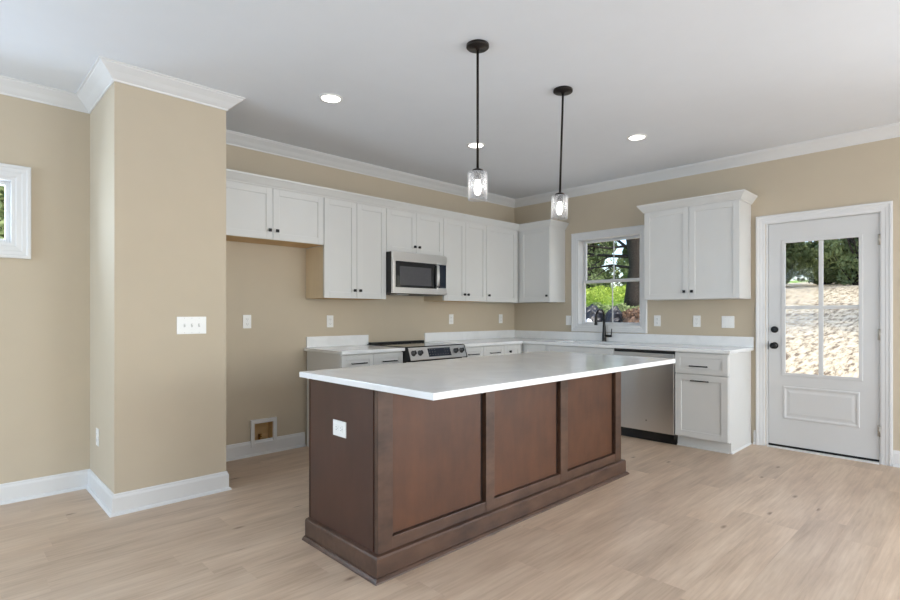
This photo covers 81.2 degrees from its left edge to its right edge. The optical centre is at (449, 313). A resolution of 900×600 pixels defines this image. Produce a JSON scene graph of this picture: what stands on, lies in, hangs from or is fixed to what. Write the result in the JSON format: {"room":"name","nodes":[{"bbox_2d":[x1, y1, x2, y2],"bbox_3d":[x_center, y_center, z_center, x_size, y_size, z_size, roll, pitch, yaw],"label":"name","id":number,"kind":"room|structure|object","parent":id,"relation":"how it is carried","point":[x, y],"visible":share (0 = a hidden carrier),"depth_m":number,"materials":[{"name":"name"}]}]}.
{"room":"kitchen","nodes":[
{"label":"kitchen","id":0,"kind":"room"},
{"bbox_2d":[90,81,225,493],"bbox_3d":[-2.062,-0.141,3.703,0.673,2.740,0.730,0,0,-44],"label":"wall partition","id":1,"kind":"structure","parent":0,"point":[158,160],"depth_m":3.43,"materials":[{"name":"beige paint"}]},
{"bbox_2d":[96,428,98,446],"bbox_3d":[-2.376,0.829,3.537,0.008,0.116,0.072,0,0,-44],"label":"wall outlet","id":2,"kind":"object","parent":1,"relation":"attached to","point":[97,429],"visible":1,"depth_m":3.52,"materials":[{"name":"white plastic"}]},
{"bbox_2d":[177,317,205,333],"bbox_3d":[-1.723,0.076,3.510,0.186,0.116,0.018,0,0,-44],"label":"light switch","id":3,"kind":"object","parent":1,"relation":"attached to","point":[185,325],"visible":1,"depth_m":3.51,"materials":[{"name":"white plastic"}]},
{"bbox_2d":[0,56,899,207],"bbox_3d":[0.771,-1.466,1.039,8.500,0.090,8.500,0,0,-44],"label":"crown molding","id":4,"kind":"structure","parent":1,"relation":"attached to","point":[104,71],"depth_m":4.48,"materials":[{"name":"white paint"}]},
{"bbox_2d":[0,94,513,483],"bbox_3d":[-2.240,-0.141,4.143,8.800,2.740,0.150,0,0,-44],"label":"wall","id":5,"kind":"structure","parent":0,"point":[45,297],"depth_m":3.71,"materials":[{"name":"beige paint"}]},
{"bbox_2d":[0,163,30,258],"bbox_3d":[-3.251,-0.668,3.148,1.148,0.609,0.171,0,0,-44],"label":"window","id":6,"kind":"structure","parent":5,"relation":"in","point":[16,179],"depth_m":3.45,"materials":[{"name":"white paint"}]},
{"bbox_2d":[0,432,305,517],"bbox_3d":[-3.034,1.164,2.741,5.408,0.130,0.758,0,0,-44],"label":"baseboard","id":7,"kind":"structure","parent":5,"relation":"attached to","point":[127,502],"depth_m":3.52,"materials":[{"name":"white paint"}]},
{"bbox_2d":[243,315,250,327],"bbox_3d":[-1.743,0.066,4.514,0.072,0.116,0.008,0,0,-44],"label":"wall outlet","id":8,"kind":"object","parent":5,"relation":"attached to","point":[246,318],"visible":1,"depth_m":4.51,"materials":[{"name":"white plastic"}]},
{"bbox_2d":[250,417,276,447],"bbox_3d":[-1.666,1.036,4.644,0.234,0.234,0.110,0,0,-44],"label":"water supply box","id":9,"kind":"object","parent":5,"relation":"attached to","point":[264,428],"visible":0.92,"depth_m":4.66,"materials":[{"name":"white paint"}]},
{"bbox_2d":[226,180,323,247],"bbox_3d":[-1.587,-0.829,4.426,1.012,0.432,0.351,0,0,-44],"label":"upper cabinet","id":10,"kind":"object","parent":5,"relation":"attached to","point":[256,214],"visible":0.84,"depth_m":4.35,"materials":[{"name":"white paint"}]},
{"bbox_2d":[327,315,332,326],"bbox_3d":[-1.159,0.072,5.081,0.072,0.116,0.008,0,0,-44],"label":"wall outlet","id":11,"kind":"object","parent":5,"relation":"attached to","point":[329,317],"visible":1,"depth_m":5.08,"materials":[{"name":"white plastic"}]},
{"bbox_2d":[306,335,368,347],"bbox_3d":[-1.089,0.264,5.140,0.696,0.102,0.020,0,0,-44],"label":"backsplash","id":12,"kind":"structure","parent":5,"relation":"attached to","point":[346,340],"depth_m":5.11,"materials":[{"name":"white stone"}]},
{"bbox_2d":[306,197,385,299],"bbox_3d":[-0.977,-0.594,5.019,0.688,0.902,0.351,0,0,-44],"label":"upper cabinet","id":13,"kind":"object","parent":5,"relation":"attached to","point":[350,264],"visible":1,"depth_m":4.87,"materials":[{"name":"white paint"}]},
{"bbox_2d":[386,208,442,255],"bbox_3d":[-0.451,-0.829,5.529,0.773,0.432,0.351,0,0,-44],"label":"upper cabinet","id":14,"kind":"object","parent":5,"relation":"attached to","point":[408,232],"visible":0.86,"depth_m":5.39,"materials":[{"name":"white paint"}]},
{"bbox_2d":[386,251,446,295],"bbox_3d":[-0.421,-0.401,5.474,0.732,0.418,0.470,0,0,-44],"label":"microwave","id":15,"kind":"object","parent":14,"relation":"attached to","point":[407,274],"visible":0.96,"depth_m":5.29,"materials":[{"name":"silver metal"}]},
{"bbox_2d":[449,314,452,323],"bbox_3d":[0.015,0.063,6.219,0.072,0.116,0.008,0,0,-44],"label":"wall outlet","id":16,"kind":"object","parent":5,"relation":"attached to","point":[450,315],"visible":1,"depth_m":6.21,"materials":[{"name":"white plastic"}]},
{"bbox_2d":[424,218,485,301],"bbox_3d":[0.076,-0.594,6.040,0.692,0.902,0.351,0,0,-44],"label":"upper cabinet","id":17,"kind":"object","parent":5,"relation":"attached to","point":[464,243],"visible":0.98,"depth_m":5.92,"materials":[{"name":"white paint"}]},
{"bbox_2d":[424,330,514,341],"bbox_3d":[0.292,0.264,6.479,1.612,0.102,0.020,0,0,-44],"label":"backsplash","id":18,"kind":"structure","parent":5,"relation":"attached to","point":[466,335],"depth_m":6.39,"materials":[{"name":"white stone"}]},
{"bbox_2d":[480,226,517,302],"bbox_3d":[0.655,-0.594,6.602,0.918,0.902,0.351,0,0,-44],"label":"upper cabinet","id":19,"kind":"object","parent":5,"relation":"attached to","point":[501,244],"visible":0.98,"depth_m":6.38,"materials":[{"name":"white paint"}]},
{"bbox_2d":[499,314,502,322],"bbox_3d":[0.662,0.063,6.846,0.072,0.116,0.008,0,0,-44],"label":"wall outlet","id":20,"kind":"object","parent":5,"relation":"attached to","point":[500,315],"visible":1,"depth_m":6.84,"materials":[{"name":"white plastic"}]},
{"bbox_2d":[0,0,899,198],"bbox_3d":[0.771,-1.586,1.039,8.800,0.150,8.800,0,0,-44],"label":"ceiling","id":21,"kind":"structure","parent":0,"point":[704,80],"depth_m":3.21,"materials":[{"name":"paint"}]},
{"bbox_2d":[319,93,342,102],"bbox_3d":[-0.833,-1.506,3.675,0.164,0.008,0.164,0,0,-44],"label":"recessed light","id":22,"kind":"object","parent":21,"relation":"in","point":[326,97],"visible":1,"depth_m":3.67,"materials":[{"name":"white plastic"}]},
{"bbox_2d":[467,142,484,147],"bbox_3d":[0.232,-1.506,4.698,0.164,0.008,0.164,0,0,-44],"label":"recessed light","id":23,"kind":"object","parent":21,"relation":"in","point":[473,144],"visible":0.83,"depth_m":4.69,"materials":[{"name":"white plastic"}]},
{"bbox_2d":[466,39,488,201],"bbox_3d":[0.155,-1.075,2.949,0.128,0.868,0.128,0,0,-44],"label":"pendant lamp","id":24,"kind":"object","parent":21,"relation":"hanging from","point":[477,46],"visible":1,"depth_m":2.94,"materials":[{"name":"clear glass"}]},
{"bbox_2d":[472,168,482,179],"bbox_3d":[0.155,-0.785,2.949,0.072,0.064,0.072,0,0,-44],"label":"socket","id":25,"kind":"object","parent":24,"relation":"attached to","point":[477,172],"depth_m":2.93,"materials":[{"name":"grey metal"}]},
{"bbox_2d":[551,86,572,219],"bbox_3d":[0.748,-1.075,3.537,0.128,0.868,0.128,2,0,-44],"label":"pendant lamp","id":26,"kind":"object","parent":21,"relation":"hanging from","point":[562,91],"visible":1,"depth_m":3.52,"materials":[{"name":"clear glass"}]},
{"bbox_2d":[555,192,563,201],"bbox_3d":[0.739,-0.785,3.537,0.072,0.064,0.072,2,0,-44],"label":"socket","id":27,"kind":"object","parent":26,"relation":"attached to","point":[559,195],"depth_m":3.52,"materials":[{"name":"grey metal"}]},
{"bbox_2d":[627,134,646,140],"bbox_3d":[1.596,-1.506,4.486,0.164,0.008,0.164,0,0,-44],"label":"recessed light","id":28,"kind":"object","parent":21,"relation":"in","point":[635,137],"visible":1,"depth_m":4.49,"materials":[{"name":"white plastic"}]},
{"bbox_2d":[0,435,899,599],"bbox_3d":[0.771,1.289,1.039,8.800,0.120,8.800,0,0,-44],"label":"floor","id":29,"kind":"structure","parent":0,"point":[754,522],"depth_m":2.85,"materials":[{"name":"brown wood"}]},
{"bbox_2d":[307,351,402,446],"bbox_3d":[-0.874,0.787,4.887,0.668,0.883,0.622,0,0,-44],"label":"base cabinet","id":30,"kind":"object","parent":29,"relation":"on","point":[315,360],"visible":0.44,"depth_m":4.70,"materials":[{"name":"white paint"}]},
{"bbox_2d":[304,345,404,354],"bbox_3d":[-0.890,0.330,4.896,0.687,0.030,0.648,0,0,-44],"label":"countertop","id":31,"kind":"structure","parent":30,"relation":"on","point":[354,349],"depth_m":4.77,"materials":[{"name":"white stone"}]},
{"bbox_2d":[367,340,466,362],"bbox_3d":[-0.327,0.760,5.359,0.758,0.938,0.724,0,0,-44],"label":"range","id":32,"kind":"object","parent":29,"relation":"on","point":[415,350],"visible":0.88,"depth_m":5.16,"materials":[{"name":"silver metal"}]},
{"bbox_2d":[367,342,463,347],"bbox_3d":[-0.352,0.316,5.386,0.758,0.015,0.635,0,0,-44],"label":"cooktop","id":33,"kind":"object","parent":32,"relation":"in","point":[390,344],"depth_m":5.29,"materials":[{"name":"black glass"}]},
{"bbox_2d":[302,372,628,585],"bbox_3d":[0.268,0.788,3.464,2.387,0.882,0.732,0,0,-44],"label":"kitchen island","id":34,"kind":"object","parent":29,"relation":"on","point":[412,483],"visible":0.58,"depth_m":2.79,"materials":[{"name":"brown wood"}]},
{"bbox_2d":[333,419,345,437],"bbox_3d":[-0.561,0.581,2.662,0.008,0.080,0.118,0,0,-44],"label":"wall outlet","id":35,"kind":"object","parent":34,"relation":"attached to","point":[339,427],"visible":1,"depth_m":2.66,"materials":[{"name":"white plastic"}]},
{"bbox_2d":[299,351,675,400],"bbox_3d":[0.381,0.330,3.281,2.302,0.030,1.088,0,0,-44],"label":"island countertop","id":36,"kind":"structure","parent":34,"relation":"on","point":[433,380],"depth_m":2.88,"materials":[{"name":"white stone"}]},
{"bbox_2d":[462,345,503,357],"bbox_3d":[0.170,0.787,5.899,0.691,0.883,0.622,0,0,-44],"label":"base cabinet","id":37,"kind":"object","parent":29,"relation":"on","point":[477,351],"visible":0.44,"depth_m":5.71,"materials":[{"name":"white paint"}]},
{"bbox_2d":[504,343,545,354],"bbox_3d":[0.852,0.787,6.354,0.920,0.883,0.920,0,0,-44],"label":"base cabinet","id":38,"kind":"object","parent":29,"relation":"on","point":[508,348],"visible":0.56,"depth_m":6.06,"materials":[{"name":"white paint"}]},
{"bbox_2d":[433,337,753,353],"bbox_3d":[1.279,0.330,5.436,1.646,0.030,2.892,0,0,-44],"label":"countertop","id":39,"kind":"structure","parent":38,"relation":"on","point":[495,341],"depth_m":5.51,"materials":[{"name":"white stone"}]},
{"bbox_2d":[594,308,611,341],"bbox_3d":[1.729,0.127,5.929,0.225,0.377,0.126,0,0,-44],"label":"kitchen faucet","id":40,"kind":"object","parent":39,"relation":"on","point":[604,335],"visible":1,"depth_m":5.99,"materials":[{"name":"black metal"}]},
{"bbox_2d":[546,345,613,354],"bbox_3d":[1.574,0.787,5.829,0.616,0.883,0.835,0,0,-44],"label":"base cabinet","id":41,"kind":"object","parent":29,"relation":"on","point":[558,348],"visible":0.08,"depth_m":5.61,"materials":[{"name":"white paint"}]},
{"bbox_2d":[614,348,677,444],"bbox_3d":[2.088,0.788,5.315,0.591,0.882,0.611,0,0,-44],"label":"dishwasher","id":42,"kind":"object","parent":29,"relation":"on","point":[648,393],"visible":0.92,"depth_m":5.07,"materials":[{"name":"silver metal"}]},
{"bbox_2d":[675,351,751,453],"bbox_3d":[2.469,0.787,4.923,0.653,0.883,0.478,0,0,-44],"label":"base cabinet","id":43,"kind":"object","parent":29,"relation":"on","point":[713,390],"visible":0.98,"depth_m":4.72,"materials":[{"name":"white paint"}]},
{"bbox_2d":[514,137,899,450],"bbox_3d":[3.928,-0.141,3.996,0.150,2.740,8.650,0,0,-44],"label":"wall","id":44,"kind":"structure","parent":0,"point":[865,173],"depth_m":4.99,"materials":[{"name":"beige paint"}]},
{"bbox_2d":[518,227,564,302],"bbox_3d":[1.122,-0.594,6.528,0.351,0.902,0.493,0,0,-44],"label":"upper cabinet","id":45,"kind":"object","parent":44,"relation":"attached to","point":[541,251],"visible":1,"depth_m":6.40,"materials":[{"name":"white paint"}]},
{"bbox_2d":[226,169,568,230],"bbox_3d":[-0.199,-1.075,5.205,4.091,0.076,0.544,0,0,-44],"label":"crown molding","id":46,"kind":"structure","parent":45,"relation":"attached to","point":[231,175],"depth_m":5.01,"materials":[{"name":"white paint"}]},
{"bbox_2d":[566,316,570,324],"bbox_3d":[1.452,0.079,6.435,0.008,0.116,0.072,0,0,-44],"label":"light switch","id":47,"kind":"object","parent":44,"relation":"attached to","point":[568,318],"visible":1,"depth_m":6.43,"materials":[{"name":"white plastic"}]},
{"bbox_2d":[571,225,647,332],"bbox_3d":[1.869,-0.381,6.111,0.182,1.186,0.953,0,0,-44],"label":"window","id":48,"kind":"structure","parent":44,"relation":"in","point":[579,241],"depth_m":6.20,"materials":[{"name":"white paint"}]},
{"bbox_2d":[515,330,753,346],"bbox_3d":[1.870,0.267,5.995,0.020,0.096,2.872,0,0,-44],"label":"backsplash","id":49,"kind":"structure","parent":44,"relation":"attached to","point":[735,341],"depth_m":5.70,"materials":[{"name":"white stone"}]},
{"bbox_2d":[654,315,660,325],"bbox_3d":[2.224,0.074,5.638,0.008,0.116,0.072,0,0,-44],"label":"wall outlet","id":50,"kind":"object","parent":44,"relation":"attached to","point":[657,318],"visible":1,"depth_m":5.63,"materials":[{"name":"white plastic"}]},
{"bbox_2d":[693,316,700,326],"bbox_3d":[2.510,0.074,5.343,0.008,0.116,0.072,0,0,-44],"label":"wall outlet","id":51,"kind":"object","parent":44,"relation":"attached to","point":[696,319],"visible":1,"depth_m":5.34,"materials":[{"name":"white plastic"}]},
{"bbox_2d":[637,189,757,300],"bbox_3d":[2.409,-0.628,5.179,0.382,0.970,1.013,0,0,-44],"label":"upper cabinet","id":52,"kind":"object","parent":44,"relation":"attached to","point":[699,247],"visible":1,"depth_m":5.02,"materials":[{"name":"white paint"}]},
{"bbox_2d":[722,316,733,327],"bbox_3d":[2.715,0.079,5.132,0.008,0.116,0.116,0,0,-44],"label":"light switch","id":53,"kind":"object","parent":44,"relation":"attached to","point":[727,321],"visible":1,"depth_m":5.13,"materials":[{"name":"white plastic"}]},
{"bbox_2d":[753,430,755,444],"bbox_3d":[2.872,1.164,4.957,0.028,0.130,0.017,0,0,-44],"label":"baseboard","id":54,"kind":"structure","parent":44,"relation":"attached to","point":[754,432],"depth_m":4.96,"materials":[{"name":"white paint"}]},
{"bbox_2d":[756,201,892,465],"bbox_3d":[3.268,0.158,4.633,0.211,2.143,0.992,0,0,-44],"label":"door","id":55,"kind":"structure","parent":44,"relation":"in","point":[849,418],"depth_m":4.56,"materials":[{"name":"white paint"}]},
{"bbox_2d":[893,450,899,467],"bbox_3d":[5.172,1.164,2.586,0.028,0.130,4.594,0,0,-44],"label":"baseboard","id":56,"kind":"structure","parent":44,"relation":"attached to","point":[896,454],"depth_m":4.22,"materials":[{"name":"white paint"}]},
{"label":"outside","id":57,"kind":"structure","parent":0,"visible":0},
{"bbox_2d":[588,280,808,309],"bbox_3d":[-1.837,-1.005,38.559,80.000,5.168,40.000,0,0,-44],"label":"bank","id":58,"kind":"object","parent":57,"point":[792,281],"visible":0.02,"depth_m":21.34,"materials":[{"name":"green plant"}]},
{"bbox_2d":[0,185,4,238],"bbox_3d":[-6.946,-0.771,8.156,2.824,5.162,2.879,0,0,7],"label":"tree","id":59,"kind":"object","parent":58,"relation":"on","point":[2,188],"visible":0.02,"depth_m":7.90,"materials":[{"name":"green plant"}]},
{"bbox_2d":[586,243,611,289],"bbox_3d":[8.205,-4.385,30.393,2.508,6.600,2.688,0,0,-5],"label":"tree","id":60,"kind":"object","parent":58,"relation":"on","point":[595,244],"visible":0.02,"depth_m":30.34,"materials":[{"name":"green plant"}]},
{"bbox_2d":[586,241,612,290],"bbox_3d":[7.393,-3.641,27.208,2.298,5.497,2.194,0,0,26],"label":"tree","id":61,"kind":"object","parent":58,"relation":"on","point":[591,285],"visible":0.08,"depth_m":27.10,"materials":[{"name":"green plant"}]},
{"bbox_2d":[586,285,625,303],"bbox_3d":[6.144,-0.803,23.159,4.384,1.319,5.887,0,0,-44],"label":"undergrowth","id":62,"kind":"object","parent":58,"relation":"on","point":[593,295],"visible":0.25,"depth_m":21.59,"materials":[{"name":"green plant"}]},
{"bbox_2d":[595,241,617,277],"bbox_3d":[9.481,-5.509,34.683,3.859,8.416,3.058,0,0,-21],"label":"tree","id":63,"kind":"object","parent":58,"relation":"on","point":[610,242],"visible":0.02,"depth_m":34.49,"materials":[{"name":"green plant"}]},
{"bbox_2d":[586,238,639,306],"bbox_3d":[5.490,-2.959,19.541,5.173,5.655,9.966,0,0,-39],"label":"tree","id":64,"kind":"object","parent":58,"relation":"on","point":[632,292],"visible":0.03,"depth_m":18.64,"materials":[{"name":"green plant"}]},
{"bbox_2d":[616,254,628,285],"bbox_3d":[9.089,-3.483,25.387,2.261,5.181,2.169,0,0,14],"label":"tree","id":65,"kind":"object","parent":58,"relation":"on","point":[626,263],"visible":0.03,"depth_m":25.72,"materials":[{"name":"green plant"}]},
{"bbox_2d":[620,244,627,278],"bbox_3d":[10.390,-4.378,28.667,2.953,6.587,3.034,0,0,-15],"label":"tree","id":66,"kind":"object","parent":58,"relation":"on","point":[624,252],"visible":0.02,"depth_m":28.63,"materials":[{"name":"green plant"}]},
{"bbox_2d":[587,248,854,289],"bbox_3d":[11.763,-1.875,24.302,1.734,1.896,21.423,0,0,-44],"label":"undergrowth","id":67,"kind":"object","parent":58,"relation":"on","point":[810,263],"visible":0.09,"depth_m":21.14,"materials":[{"name":"green plant"}]},
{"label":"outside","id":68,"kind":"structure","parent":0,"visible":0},
{"bbox_2d":[624,282,858,377],"bbox_3d":[24.271,-1.009,11.640,80.000,5.178,34.000,0,0,-44],"label":"ground","id":69,"kind":"structure","parent":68,"point":[841,326],"depth_m":11.28,"materials":[{"name":"soil"}]},
{"bbox_2d":[586,304,602,321],"bbox_3d":[4.410,0.028,16.302,0.810,0.705,0.751,0,0,-44],"label":"rock","id":70,"kind":"object","parent":69,"relation":"on","point":[591,310],"visible":0.32,"depth_m":16.08,"materials":[{"name":"grey stone"}]},
{"bbox_2d":[586,302,639,313],"bbox_3d":[5.267,-0.189,17.956,2.889,0.654,4.134,0,0,-44],"label":"ivy","id":71,"kind":"object","parent":69,"relation":"on","point":[599,305],"visible":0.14,"depth_m":17.33,"materials":[{"name":"green plant"}]},
{"bbox_2d":[605,306,624,321],"bbox_3d":[4.984,0.050,15.889,0.657,0.608,0.561,0,0,-44],"label":"rock","id":72,"kind":"object","parent":69,"relation":"on","point":[617,314],"visible":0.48,"depth_m":15.72,"materials":[{"name":"grey stone"}]},
{"bbox_2d":[622,307,639,322],"bbox_3d":[5.449,0.069,15.252,1.013,0.580,0.990,0,0,-44],"label":"pile","id":73,"kind":"object","parent":69,"relation":"on","point":[633,315],"visible":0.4,"depth_m":15.05,"materials":[{"name":"brown plant"}]},
{"bbox_2d":[786,242,814,283],"bbox_3d":[12.833,-2.874,20.650,2.725,4.032,2.429,0,0,-18],"label":"tree","id":74,"kind":"object","parent":69,"relation":"on","point":[793,250],"visible":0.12,"depth_m":20.09,"materials":[{"name":"green plant"}]},
{"bbox_2d":[796,241,844,283],"bbox_3d":[18.083,-5.151,25.712,2.811,7.724,3.385,0,0,-15],"label":"tree","id":75,"kind":"object","parent":69,"relation":"on","point":[841,254],"visible":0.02,"depth_m":25.46,"materials":[{"name":"green plant"}]},
{"bbox_2d":[796,238,854,284],"bbox_3d":[15.678,-4.281,22.070,2.782,6.451,2.844,0,0,6],"label":"tree","id":76,"kind":"object","parent":69,"relation":"on","point":[813,244],"visible":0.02,"depth_m":21.90,"materials":[{"name":"green plant"}]},
{"bbox_2d":[814,237,858,284],"bbox_3d":[14.340,-3.200,18.664,2.233,4.706,2.361,0,0,-44],"label":"tree","id":77,"kind":"object","parent":69,"relation":"on","point":[852,243],"visible":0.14,"depth_m":18.72,"materials":[{"name":"green plant"}]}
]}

